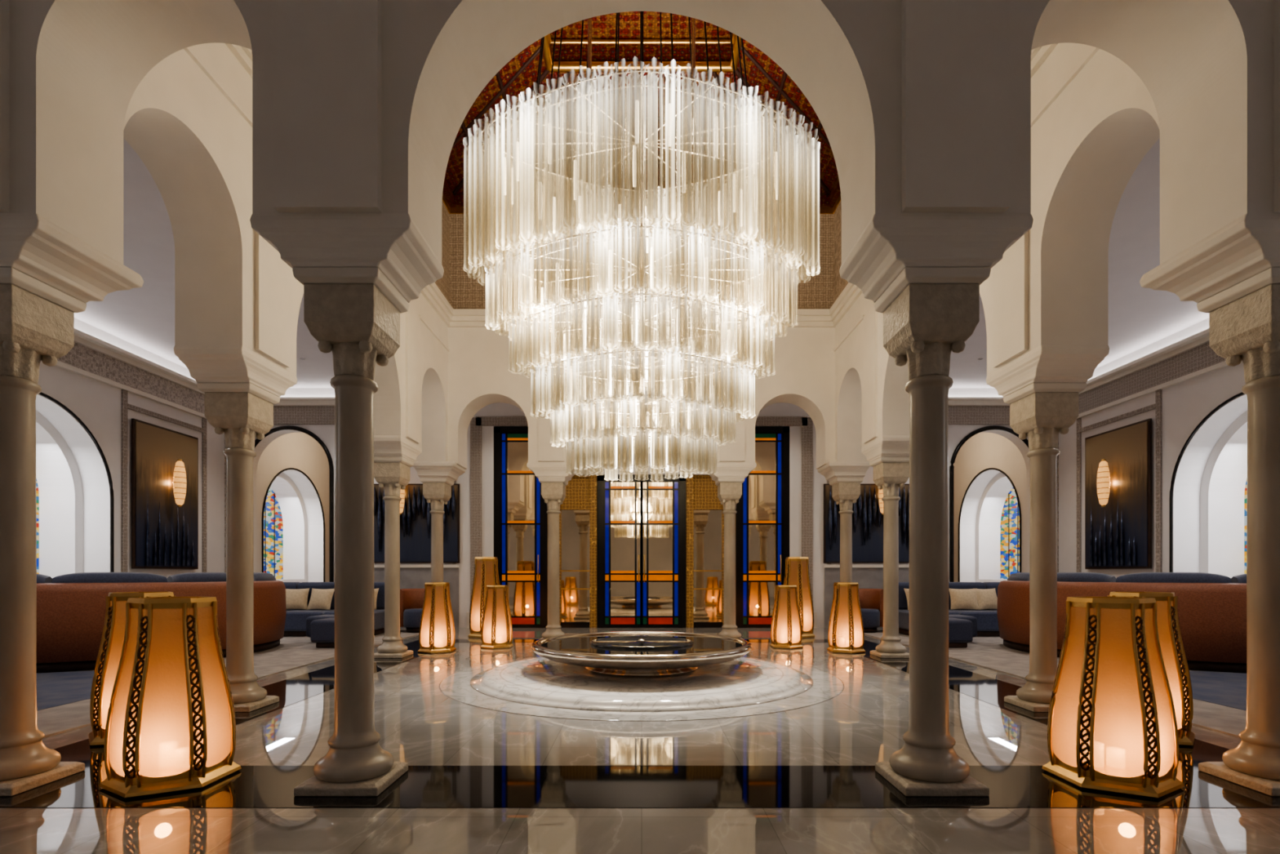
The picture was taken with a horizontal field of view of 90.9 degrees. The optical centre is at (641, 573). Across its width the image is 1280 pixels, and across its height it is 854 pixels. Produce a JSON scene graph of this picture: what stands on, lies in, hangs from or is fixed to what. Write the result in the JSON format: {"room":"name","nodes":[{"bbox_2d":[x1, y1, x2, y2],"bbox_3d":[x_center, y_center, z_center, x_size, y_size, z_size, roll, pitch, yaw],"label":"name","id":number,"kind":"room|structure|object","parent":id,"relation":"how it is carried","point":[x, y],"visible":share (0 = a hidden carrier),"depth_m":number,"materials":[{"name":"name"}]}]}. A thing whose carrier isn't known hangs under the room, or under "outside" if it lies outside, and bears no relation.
{"room":"hotel lobby","nodes":[
{"label":"hotel lobby","id":0,"kind":"room"},
{"bbox_2d":[35,317,328,582],"bbox_3d":[-9.225,-1.425,7.750,0.450,5.250,23.500,0,0,0],"label":"wall","id":1,"kind":"structure","parent":0,"point":[97,404],"depth_m":11.07,"materials":[{"name":"paint"}]},
{"bbox_2d":[35,391,114,577],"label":"window","id":2,"kind":"structure","parent":1,"relation":"in","point":[59,485],"depth_m":10.51,"materials":[{"name":"glass"}]},
{"bbox_2d":[40,328,226,572],"bbox_3d":[-8.890,-1.370,4.900,0.220,4.840,17.800,0,0,0],"label":"trim","id":3,"kind":"structure","parent":1,"relation":"attached to","point":[91,357],"depth_m":11.12,"materials":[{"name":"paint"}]},
{"bbox_2d":[131,417,198,568],"bbox_3d":[-8.910,-1.400,11.885,0.120,2.640,1.610,0,0,0],"label":"wall art","id":4,"kind":"object","parent":1,"relation":"attached to","point":[165,535],"visible":0.98,"depth_m":11.70,"materials":[{"name":"brown wood"}]},
{"bbox_2d":[173,458,186,506],"bbox_3d":[-8.720,-1.700,11.900,0.222,0.900,0.222,0,0,-20],"label":"wall sconce","id":5,"kind":"object","parent":4,"relation":"attached to","point":[180,483],"visible":1,"depth_m":11.84,"materials":[{"name":"beige glass"}]},
{"bbox_2d":[262,467,324,582],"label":"window","id":6,"kind":"structure","parent":1,"relation":"in","point":[284,517],"depth_m":17.47,"materials":[{"name":"glass"}]},
{"bbox_2d":[123,42,449,461],"bbox_3d":[-3.583,-4.140,7.350,0.595,4.520,6.940,0,0,0],"label":"arch","id":7,"kind":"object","parent":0,"point":[188,120],"depth_m":5.24,"materials":[{"name":"paint"}]},
{"bbox_2d":[253,387,458,627],"bbox_3d":[-6.500,-1.425,13.865,5.000,5.250,0.570,0,0,0],"label":"wall","id":8,"kind":"structure","parent":0,"point":[310,411],"depth_m":13.78,"materials":[{"name":"paint"}]},
{"bbox_2d":[373,484,459,563],"bbox_3d":[-4.950,-1.085,13.717,1.940,1.730,0.155,0,0,0],"label":"wall art","id":9,"kind":"object","parent":8,"relation":"attached to","point":[415,517],"visible":0.43,"depth_m":13.73,"materials":[{"name":"brown wood"}]},
{"bbox_2d":[400,488,404,515],"bbox_3d":[-5.200,-1.700,13.550,0.222,0.900,0.222,0,0,-20],"label":"wall sconce","id":10,"kind":"object","parent":9,"relation":"attached to","point":[402,491],"visible":0.3,"depth_m":13.50,"materials":[{"name":"beige glass"}]},
{"bbox_2d":[0,0,1279,264],"bbox_3d":[0.000,-4.140,3.575,7.760,4.520,0.610,0,0,0],"label":"wall","id":11,"kind":"structure","parent":0,"point":[359,106],"depth_m":3.33,"materials":[{"name":"paint"}]},
{"bbox_2d":[0,627,1279,853],"bbox_3d":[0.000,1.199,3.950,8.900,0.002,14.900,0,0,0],"label":"floor","id":12,"kind":"structure","parent":0,"point":[251,786],"depth_m":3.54,"materials":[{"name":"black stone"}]},
{"bbox_2d":[0,266,86,795],"bbox_3d":[-3.600,-0.221,3.600,0.460,2.835,0.460,0,0,0],"label":"column","id":13,"kind":"structure","parent":12,"relation":"on","point":[37,318],"depth_m":3.55,"materials":[{"name":"stone"}]},
{"bbox_2d":[88,591,175,746],"bbox_3d":[-3.700,0.669,4.660,0.580,1.055,0.670,0,0,17],"label":"lantern","id":14,"kind":"object","parent":12,"relation":"on","point":[108,656],"visible":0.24,"depth_m":4.44,"materials":[{"name":"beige glass"}]},
{"bbox_2d":[98,595,241,799],"bbox_3d":[-2.720,0.669,3.660,0.580,1.055,0.670,0,0,1],"label":"lantern","id":15,"kind":"object","parent":12,"relation":"on","point":[171,726],"visible":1,"depth_m":3.49,"materials":[{"name":"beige glass"}]},
{"bbox_2d":[36,629,418,737],"bbox_3d":[-6.645,1.190,8.900,4.590,0.020,8.800,0,0,0],"label":"carpet","id":16,"kind":"object","parent":12,"relation":"on","point":[63,698],"visible":0.12,"depth_m":6.93,"materials":[{"name":"carpet"}]},
{"bbox_2d":[36,572,286,672],"bbox_3d":[-6.772,0.584,8.675,1.742,1.190,4.077,0,0,35],"label":"curved sofa","id":17,"kind":"object","parent":16,"relation":"on","point":[71,608],"visible":0.51,"depth_m":7.66,"materials":[{"name":"leather"}]},
{"bbox_2d":[306,614,334,642],"bbox_3d":[-5.350,0.959,11.000,0.720,0.440,0.600,0,0,0],"label":"ottoman","id":18,"kind":"object","parent":16,"relation":"on","point":[309,619],"visible":0.22,"depth_m":10.71,"materials":[{"name":"blue fabric"}]},
{"bbox_2d":[310,617,334,647],"bbox_3d":[-4.850,0.959,10.200,0.720,0.440,0.600,0,0,0],"label":"ottoman","id":19,"kind":"object","parent":16,"relation":"on","point":[322,630],"visible":0.49,"depth_m":9.90,"materials":[{"name":"blue fabric"}]},
{"bbox_2d":[283,582,384,635],"bbox_3d":[-6.350,0.679,12.285,2.700,1.000,1.270,0,0,0],"label":"sectional sofa","id":20,"kind":"object","parent":16,"relation":"on","point":[295,619],"visible":0.24,"depth_m":12.11,"materials":[{"name":"blue fabric"}]},
{"bbox_2d":[285,588,309,609],"bbox_3d":[-6.769,0.503,12.273,0.520,0.413,0.211,0,0,-14],"label":"throw cushion","id":21,"kind":"object","parent":20,"relation":"on","point":[295,598],"visible":0.77,"depth_m":12.23,"materials":[{"name":"beige fabric"}]},
{"bbox_2d":[306,588,334,609],"bbox_3d":[-6.235,0.503,12.254,0.520,0.413,0.211,0,0,11],"label":"throw cushion","id":22,"kind":"object","parent":20,"relation":"on","point":[319,598],"visible":0.99,"depth_m":12.19,"materials":[{"name":"beige fabric"}]},
{"bbox_2d":[373,588,378,609],"bbox_3d":[-5.407,0.503,12.275,0.520,0.413,0.211,0,0,-6],"label":"throw cushion","id":23,"kind":"object","parent":20,"relation":"on","point":[375,590],"visible":0.16,"depth_m":12.29,"materials":[{"name":"beige fabric"}]},
{"bbox_2d":[400,588,424,632],"bbox_3d":[-4.500,0.749,12.800,0.800,0.860,0.700,0,0,0],"label":"armchair","id":24,"kind":"object","parent":16,"relation":"on","point":[411,600],"visible":0.49,"depth_m":12.64,"materials":[{"name":"leather"}]},
{"bbox_2d":[196,382,279,711],"bbox_3d":[-3.600,-0.221,5.650,0.460,2.835,0.460,0,0,0],"label":"column","id":25,"kind":"structure","parent":12,"relation":"on","point":[244,411],"depth_m":5.56,"materials":[{"name":"stone"}]},
{"bbox_2d":[292,266,408,795],"bbox_3d":[-1.640,-0.221,3.600,0.460,2.835,0.460,0,0,0],"label":"column","id":26,"kind":"structure","parent":12,"relation":"on","point":[353,313],"depth_m":3.50,"materials":[{"name":"stone"}]},
{"bbox_2d":[373,457,413,657],"bbox_3d":[-3.600,-0.221,9.100,0.460,2.835,0.460,0,0,0],"label":"column","id":27,"kind":"structure","parent":12,"relation":"on","point":[391,473],"depth_m":9.00,"materials":[{"name":"stone"}]},
{"bbox_2d":[417,582,456,653],"bbox_3d":[-3.120,0.669,9.620,0.499,1.055,0.576,0,0,0],"label":"lantern","id":28,"kind":"object","parent":12,"relation":"on","point":[437,626],"visible":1,"depth_m":9.47,"materials":[{"name":"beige glass"}]},
{"bbox_2d":[419,478,453,582],"bbox_3d":[-3.600,-0.221,11.100,0.460,2.835,0.460,0,0,0],"label":"column","id":29,"kind":"structure","parent":12,"relation":"on","point":[437,491],"depth_m":11.00,"materials":[{"name":"stone"}]},
{"bbox_2d":[467,556,499,638],"bbox_3d":[-2.920,0.448,11.850,0.685,1.498,0.593,0,0,-30],"label":"lantern","id":30,"kind":"object","parent":12,"relation":"on","point":[486,568],"visible":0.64,"depth_m":11.67,"materials":[{"name":"gold glass"}]},
{"bbox_2d":[480,585,513,648],"bbox_3d":[-2.340,0.696,10.200,0.474,1.002,0.547,0,0,0],"label":"lantern","id":31,"kind":"object","parent":12,"relation":"on","point":[496,625],"visible":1,"depth_m":10.05,"materials":[{"name":"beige glass"}]},
{"bbox_2d":[538,478,568,639],"bbox_3d":[-1.550,-0.221,11.100,0.460,2.835,0.460,0,0,0],"label":"column","id":32,"kind":"structure","parent":12,"relation":"on","point":[553,490],"depth_m":11.00,"materials":[{"name":"stone"}]},
{"bbox_2d":[439,656,844,721],"bbox_3d":[0.000,1.154,7.350,4.500,0.092,4.500,0,0,0],"label":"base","id":33,"kind":"object","parent":12,"relation":"on","point":[537,686],"visible":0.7,"depth_m":6.12,"materials":[{"name":"white stone"}]},
{"bbox_2d":[531,631,751,676],"bbox_3d":[0.000,0.934,7.350,2.540,0.345,2.540,0,0,0],"label":"fountain basin","id":34,"kind":"object","parent":33,"relation":"on","point":[627,654],"visible":1,"depth_m":6.76,"materials":[{"name":"silver metal"}]},
{"bbox_2d":[715,478,744,639],"bbox_3d":[1.550,-0.221,11.100,0.460,2.835,0.460,0,0,0],"label":"column","id":35,"kind":"structure","parent":12,"relation":"on","point":[729,490],"depth_m":11.00,"materials":[{"name":"stone"}]},
{"bbox_2d":[769,585,803,648],"bbox_3d":[2.340,0.696,10.200,0.474,1.002,0.547,0,0,0],"label":"lantern","id":36,"kind":"object","parent":12,"relation":"on","point":[786,624],"visible":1,"depth_m":10.05,"materials":[{"name":"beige glass"}]},
{"bbox_2d":[783,556,815,638],"bbox_3d":[2.920,0.448,11.850,0.685,1.498,0.593,0,0,30],"label":"lantern","id":37,"kind":"object","parent":12,"relation":"on","point":[797,568],"visible":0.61,"depth_m":11.67,"materials":[{"name":"gold glass"}]},
{"bbox_2d":[826,582,866,653],"bbox_3d":[3.120,0.669,9.620,0.499,1.055,0.576,0,0,0],"label":"lantern","id":38,"kind":"object","parent":12,"relation":"on","point":[846,634],"visible":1,"depth_m":9.47,"materials":[{"name":"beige glass"}]},
{"bbox_2d":[829,478,863,582],"bbox_3d":[3.600,-0.221,11.100,0.460,2.835,0.460,0,0,0],"label":"column","id":39,"kind":"structure","parent":12,"relation":"on","point":[845,491],"depth_m":11.00,"materials":[{"name":"stone"}]},
{"bbox_2d":[869,457,909,657],"bbox_3d":[3.600,-0.221,9.100,0.460,2.835,0.460,0,0,0],"label":"column","id":40,"kind":"structure","parent":12,"relation":"on","point":[890,473],"depth_m":9.00,"materials":[{"name":"stone"}]},
{"bbox_2d":[874,266,991,795],"bbox_3d":[1.640,-0.221,3.600,0.460,2.835,0.460,0,0,0],"label":"column","id":41,"kind":"structure","parent":12,"relation":"on","point":[930,313],"depth_m":3.50,"materials":[{"name":"stone"}]},
{"bbox_2d":[1003,382,1086,711],"bbox_3d":[3.600,-0.221,5.650,0.460,2.835,0.460,0,0,0],"label":"column","id":42,"kind":"structure","parent":12,"relation":"on","point":[1038,411],"depth_m":5.56,"materials":[{"name":"stone"}]},
{"bbox_2d":[864,629,1246,737],"bbox_3d":[6.645,1.190,8.900,4.590,0.020,8.800,0,0,0],"label":"carpet","id":43,"kind":"object","parent":12,"relation":"on","point":[1219,698],"visible":0.12,"depth_m":6.93,"materials":[{"name":"carpet"}]},
{"bbox_2d":[858,588,883,632],"bbox_3d":[4.500,0.749,12.800,0.800,0.860,0.700,0,0,0],"label":"armchair","id":44,"kind":"object","parent":43,"relation":"on","point":[871,600],"visible":0.52,"depth_m":12.64,"materials":[{"name":"leather"}]},
{"bbox_2d":[898,582,999,635],"bbox_3d":[6.350,0.679,12.285,2.700,1.000,1.270,0,0,0],"label":"sectional sofa","id":45,"kind":"object","parent":43,"relation":"on","point":[987,619],"visible":0.18,"depth_m":12.09,"materials":[{"name":"blue fabric"}]},
{"bbox_2d":[903,588,909,609],"bbox_3d":[5.393,0.503,12.275,0.520,0.413,0.211,0,0,-6],"label":"throw cushion","id":46,"kind":"object","parent":45,"relation":"on","point":[906,590],"visible":0.16,"depth_m":12.25,"materials":[{"name":"beige fabric"}]},
{"bbox_2d":[948,588,979,609],"bbox_3d":[6.265,0.503,12.254,0.520,0.413,0.211,0,0,11],"label":"throw cushion","id":47,"kind":"object","parent":45,"relation":"on","point":[960,598],"visible":1,"depth_m":12.20,"materials":[{"name":"beige fabric"}]},
{"bbox_2d":[976,588,997,609],"bbox_3d":[6.731,0.503,12.273,0.520,0.413,0.211,0,0,-14],"label":"throw cushion","id":48,"kind":"object","parent":45,"relation":"on","point":[987,598],"visible":0.94,"depth_m":12.20,"materials":[{"name":"beige fabric"}]},
{"bbox_2d":[948,617,973,647],"bbox_3d":[4.850,0.959,10.200,0.720,0.440,0.600,0,0,0],"label":"ottoman","id":49,"kind":"object","parent":43,"relation":"on","point":[960,630],"visible":0.48,"depth_m":9.90,"materials":[{"name":"blue fabric"}]},
{"bbox_2d":[948,614,977,642],"bbox_3d":[5.350,0.959,11.000,0.720,0.440,0.600,0,0,0],"label":"ottoman","id":50,"kind":"object","parent":43,"relation":"on","point":[972,619],"visible":0.21,"depth_m":10.71,"materials":[{"name":"blue fabric"}]},
{"bbox_2d":[996,572,1246,672],"bbox_3d":[6.772,0.584,8.675,1.742,1.190,4.077,0,0,-35],"label":"curved sofa","id":51,"kind":"object","parent":43,"relation":"on","point":[1211,608],"visible":0.43,"depth_m":7.66,"materials":[{"name":"leather"}]},
{"bbox_2d":[1041,595,1184,799],"bbox_3d":[2.720,0.669,3.660,0.580,1.055,0.670,0,0,-1],"label":"lantern","id":52,"kind":"object","parent":12,"relation":"on","point":[1112,725],"visible":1,"depth_m":3.49,"materials":[{"name":"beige glass"}]},
{"bbox_2d":[1107,591,1195,746],"bbox_3d":[3.700,0.669,4.660,0.580,1.055,0.670,0,0,-17],"label":"lantern","id":53,"kind":"object","parent":12,"relation":"on","point":[1174,656],"visible":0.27,"depth_m":4.44,"materials":[{"name":"gold glass"}]},
{"bbox_2d":[1196,266,1279,795],"bbox_3d":[3.600,-0.221,3.600,0.460,2.835,0.460,0,0,0],"label":"column","id":54,"kind":"structure","parent":12,"relation":"on","point":[1244,317],"depth_m":3.56,"materials":[{"name":"stone"}]},
{"bbox_2d":[74,137,1208,387],"bbox_3d":[0.000,-4.110,7.750,20.400,0.120,23.900,0,0,0],"label":"ceiling","id":55,"kind":"structure","parent":0,"point":[144,317],"depth_m":9.26,"materials":[{"name":"paint"}]},
{"bbox_2d":[444,11,838,195],"bbox_3d":[0.000,-6.958,7.350,6.695,1.184,6.999,0,0,0],"label":"ceiling","id":56,"kind":"structure","parent":0,"point":[520,73],"depth_m":8.98,"materials":[{"name":"brown wood"}]},
{"bbox_2d":[462,11,820,481],"bbox_3d":[-0.007,-4.338,7.356,3.817,6.405,2.602,0,0,25],"label":"chandelier","id":57,"kind":"object","parent":56,"relation":"hanging from","point":[586,269],"visible":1,"depth_m":6.73,"materials":[{"name":"clear glass"}]},
{"bbox_2d":[448,327,835,468],"bbox_3d":[0.000,-4.140,11.082,7.760,4.520,0.595,0,0,0],"label":"wall","id":58,"kind":"structure","parent":0,"point":[479,375],"depth_m":10.82,"materials":[{"name":"paint"}]},
{"bbox_2d":[0,213,1279,481],"bbox_3d":[0.000,-1.770,7.350,7.768,0.260,8.068,0,0,0],"label":"corbels","id":59,"kind":"object","parent":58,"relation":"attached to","point":[31,244],"visible":0.79,"depth_m":3.50,"materials":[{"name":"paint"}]},
{"bbox_2d":[225,43,1057,327],"bbox_3d":[0.000,-5.310,7.350,6.640,2.180,6.940,0,0,0],"label":"trim","id":60,"kind":"structure","parent":58,"relation":"attached to","point":[451,317],"depth_m":10.66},
{"bbox_2d":[435,201,848,307],"bbox_3d":[0.000,-5.345,7.350,6.640,1.610,6.940,0,0,0],"label":"carved frieze","id":61,"kind":"object","parent":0,"point":[823,289],"depth_m":10.79},
{"bbox_2d":[559,474,724,627],"bbox_3d":[0.000,-0.480,13.960,3.880,3.360,0.280,0,0,0],"label":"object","id":62,"kind":"object","parent":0,"point":[578,517],"depth_m":13.92,"materials":[{"name":"gold metal"}]},
{"bbox_2d":[824,387,1030,627],"bbox_3d":[6.500,-1.425,13.865,5.000,5.250,0.570,0,0,0],"label":"wall","id":63,"kind":"structure","parent":0,"point":[972,411],"depth_m":13.78,"materials":[{"name":"paint"}]},
{"bbox_2d":[823,484,909,563],"bbox_3d":[4.950,-1.085,13.717,1.940,1.730,0.155,0,0,0],"label":"wall art","id":64,"kind":"object","parent":63,"relation":"attached to","point":[867,517],"visible":0.55,"depth_m":13.73,"materials":[{"name":"brown wood"}]},
{"bbox_2d":[878,488,883,515],"bbox_3d":[5.200,-1.700,13.550,0.222,0.900,0.222,0,0,-20],"label":"wall sconce","id":65,"kind":"object","parent":64,"relation":"attached to","point":[880,491],"visible":0.34,"depth_m":13.50,"materials":[{"name":"beige glass"}]},
{"bbox_2d":[833,42,1159,461],"bbox_3d":[3.583,-4.140,7.350,0.595,4.520,6.940,0,0,0],"label":"arch","id":66,"kind":"object","parent":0,"point":[1094,120],"visible":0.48,"depth_m":5.24,"materials":[{"name":"paint"}]},
{"bbox_2d":[953,317,1247,582],"bbox_3d":[9.225,-1.425,7.750,0.450,5.250,23.500,0,0,0],"label":"wall","id":67,"kind":"structure","parent":0,"point":[1185,404],"depth_m":11.05,"materials":[{"name":"paint"}]},
{"bbox_2d":[958,467,1021,582],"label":"window","id":68,"kind":"structure","parent":67,"relation":"in","point":[998,517],"depth_m":17.47,"materials":[{"name":"glass"}]},
{"bbox_2d":[1084,417,1151,568],"bbox_3d":[8.910,-1.400,11.885,0.120,2.640,1.610,0,0,0],"label":"wall art","id":69,"kind":"object","parent":67,"relation":"attached to","point":[1118,535],"visible":1,"depth_m":11.71,"materials":[{"name":"brown wood"}]},
{"bbox_2d":[1096,458,1110,506],"bbox_3d":[8.720,-1.700,11.900,0.222,0.900,0.222,0,0,-20],"label":"wall sconce","id":70,"kind":"object","parent":69,"relation":"attached to","point":[1103,483],"visible":1,"depth_m":11.84,"materials":[{"name":"beige glass"}]},
{"bbox_2d":[1056,328,1242,572],"bbox_3d":[8.890,-1.370,4.900,0.220,4.840,17.800,0,0,0],"label":"trim","id":71,"kind":"structure","parent":67,"relation":"attached to","point":[1192,357],"depth_m":11.06,"materials":[{"name":"paint"}]},
{"bbox_2d":[1169,391,1247,577],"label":"window","id":72,"kind":"structure","parent":67,"relation":"in","point":[1224,485],"depth_m":10.51,"materials":[{"name":"glass"}]},
{"bbox_3d":[0.000,-1.425,14.210,8.000,5.250,0.180,0,0,0],"label":"wall","id":73,"kind":"structure","parent":0,"visible":0},
{"bbox_2d":[493,426,547,627],"bbox_3d":[-2.650,-1.000,13.898,1.180,4.400,0.304,0,0,0],"label":"door","id":74,"kind":"structure","parent":73,"relation":"in","point":[520,508],"depth_m":13.86,"materials":[{"name":"glass"}]},
{"bbox_2d":[597,475,685,627],"bbox_3d":[0.000,-0.470,13.898,1.940,3.340,0.304,0,0,0],"label":"door","id":75,"kind":"structure","parent":73,"relation":"in","point":[642,523],"depth_m":13.86,"materials":[{"name":"blue glass"}]},
{"bbox_2d":[458,387,824,627],"bbox_3d":[0.000,-1.425,13.920,8.000,5.250,0.360,0,0,0],"label":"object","id":76,"kind":"structure","parent":73,"relation":"attached to","point":[477,483],"depth_m":13.80,"materials":[{"name":"beige paint"}]},
{"bbox_2d":[735,426,789,627],"bbox_3d":[2.650,-1.000,13.898,1.180,4.400,0.304,0,0,0],"label":"door","id":77,"kind":"structure","parent":73,"relation":"in","point":[762,508],"depth_m":13.86,"materials":[{"name":"glass"}]}
]}

